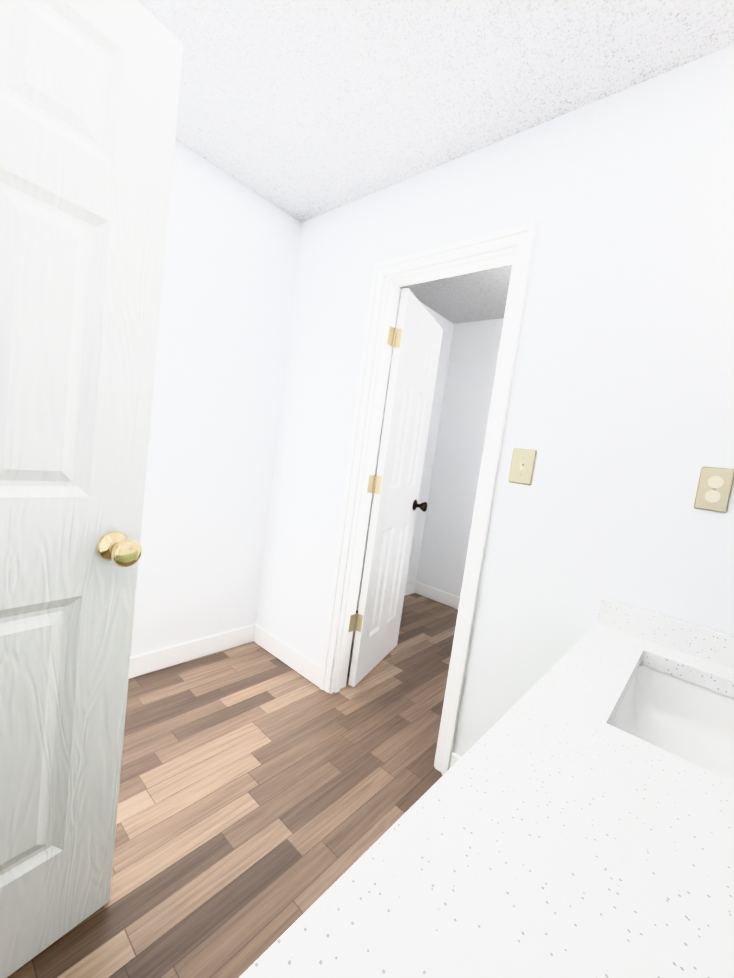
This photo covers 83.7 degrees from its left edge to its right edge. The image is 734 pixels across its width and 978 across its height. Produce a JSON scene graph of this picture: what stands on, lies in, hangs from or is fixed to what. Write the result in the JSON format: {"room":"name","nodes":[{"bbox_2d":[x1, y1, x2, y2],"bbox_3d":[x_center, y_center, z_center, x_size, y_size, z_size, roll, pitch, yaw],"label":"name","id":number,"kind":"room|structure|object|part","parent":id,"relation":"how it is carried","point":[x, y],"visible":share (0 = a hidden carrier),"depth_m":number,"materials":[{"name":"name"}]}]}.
{"room":"bathroom","nodes":[
{"label":"bathroom","id":0,"kind":"room"},
{"bbox_2d":[7,593,457,977],"bbox_3d":[0.230,1.155,1.830,2.530,0.100,6.220,12,7,40],"label":"floor","id":1,"kind":"structure","parent":0,"point":[266,799],"depth_m":1.43,"materials":[{"name":"brown wood"}]},
{"bbox_2d":[239,598,733,977],"bbox_3d":[0.304,0.777,0.485,0.571,0.900,1.751,12,7,40],"label":"bathroom vanity","id":2,"kind":"object","parent":1,"relation":"on","point":[569,813],"visible":1,"depth_m":0.48,"materials":[{"name":"white stone"}]},
{"bbox_2d":[131,140,453,656],"bbox_3d":[-0.504,-0.288,2.505,0.110,2.440,6.220,12,7,40],"label":"wall","id":3,"kind":"structure","parent":0,"point":[231,252],"depth_m":2.09,"materials":[{"name":"white paint"}]},
{"bbox_2d":[129,624,254,678],"bbox_3d":[-1.268,0.852,1.806,0.013,0.108,1.782,12,7,40],"label":"baseboard","id":4,"kind":"structure","parent":3,"relation":"attached to","point":[149,662],"depth_m":2.17,"materials":[{"name":"white paint"}]},
{"bbox_2d":[356,581,415,609],"bbox_3d":[-0.076,0.891,3.186,0.013,0.108,1.594,12,7,40],"label":"baseboard","id":5,"kind":"structure","parent":3,"relation":"attached to","point":[410,588],"depth_m":3.70,"materials":[{"name":"white paint"}]},
{"bbox_2d":[138,0,733,323],"bbox_3d":[0.566,-1.353,1.611,2.530,0.100,6.220,12,7,40],"label":"ceiling","id":6,"kind":"structure","parent":0,"point":[301,111],"depth_m":1.33,"materials":[{"name":"white paint"}]},
{"bbox_2d":[416,318,503,596],"bbox_3d":[0.902,-0.188,3.515,0.706,2.440,0.110,12,7,40],"label":"wall","id":7,"kind":"structure","parent":0,"point":[470,376],"depth_m":3.54,"materials":[{"name":"white paint"}]},
{"bbox_2d":[415,581,459,608],"bbox_3d":[0.683,0.957,3.591,0.640,0.108,0.013,12,7,40],"label":"baseboard","id":8,"kind":"structure","parent":7,"relation":"attached to","point":[440,596],"depth_m":3.63,"materials":[{"name":"white paint"}]},
{"bbox_2d":[256,44,733,760],"bbox_3d":[0.369,-0.100,1.686,2.310,2.440,0.110,12,7,40],"label":"wall","id":9,"kind":"structure","parent":0,"point":[620,416],"depth_m":1.35,"materials":[{"name":"white paint"}]},
{"bbox_2d":[253,624,321,687],"bbox_3d":[-0.459,0.917,2.291,0.610,0.108,0.013,12,7,40],"label":"baseboard","id":10,"kind":"structure","parent":9,"relation":"attached to","point":[299,662],"depth_m":2.26,"materials":[{"name":"white paint"}]},
{"bbox_2d":[348,288,442,686],"bbox_3d":[0.172,0.028,2.303,0.193,2.018,0.657,10,5,26],"label":"bathroom door","id":11,"kind":"structure","parent":9,"relation":"in","point":[417,338],"depth_m":2.22,"materials":[{"name":"white paint"}]},
{"bbox_3d":[0.285,0.096,2.563,0.193,0.066,0.094,10,5,25],"label":"knob","id":12,"kind":"part","parent":11,"relation":"part of","materials":[{"name":"brown metal"}]},
{"bbox_2d":[320,221,536,774],"bbox_3d":[0.213,0.043,1.806,0.748,2.096,0.126,12,7,40],"label":"door frame","id":13,"kind":"structure","parent":9,"relation":"attached to","point":[497,395],"depth_m":1.73,"materials":[{"name":"white paint"}]},
{"bbox_2d":[390,252,513,283],"bbox_3d":[0.337,-0.918,1.717,0.588,0.010,0.030,12,7,40],"label":"door jamb","id":14,"kind":"structure","parent":9,"relation":"in","point":[485,261],"depth_m":1.68,"materials":[{"name":"white paint"}]},
{"bbox_2d":[449,752,460,768],"bbox_3d":[0.508,1.120,1.451,0.488,0.108,0.013,12,7,40],"label":"baseboard","id":15,"kind":"structure","parent":9,"relation":"attached to","point":[455,758],"depth_m":1.59,"materials":[{"name":"white paint"}]},
{"bbox_2d":[508,448,536,484],"bbox_3d":[0.546,-0.081,1.448,0.082,0.125,0.017,12,7,40],"label":"switch plate","id":16,"kind":"object","parent":9,"relation":"attached to","point":[522,465],"visible":1,"depth_m":1.45,"materials":[{"name":"beige plastic"}]},
{"bbox_2d":[694,466,733,512],"bbox_3d":[0.941,0.001,1.111,0.071,0.118,0.008,12,7,40],"label":"electrical outlet plate","id":17,"kind":"object","parent":9,"relation":"attached to","point":[714,488],"visible":1,"depth_m":1.11,"materials":[{"name":"beige plastic"}]},
{"bbox_3d":[-1.358,-0.241,0.664,1.018,2.440,0.110,12,7,40],"label":"wall","id":18,"kind":"structure","parent":0,"visible":0},
{"bbox_2d":[0,0,182,977],"bbox_3d":[-0.742,0.048,0.676,0.035,2.018,0.710,11,6,35],"label":"door leaf","id":19,"kind":"structure","parent":18,"relation":"in","point":[89,95],"depth_m":0.83,"materials":[{"name":"white paint"}]},
{"bbox_2d":[96,531,141,566],"bbox_3d":[-0.573,0.124,0.935,0.193,0.066,0.094,11,6,35],"label":"door knob","id":20,"kind":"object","parent":19,"relation":"attached to","point":[119,549],"depth_m":0.88,"materials":[{"name":"gold metal"}]}
]}

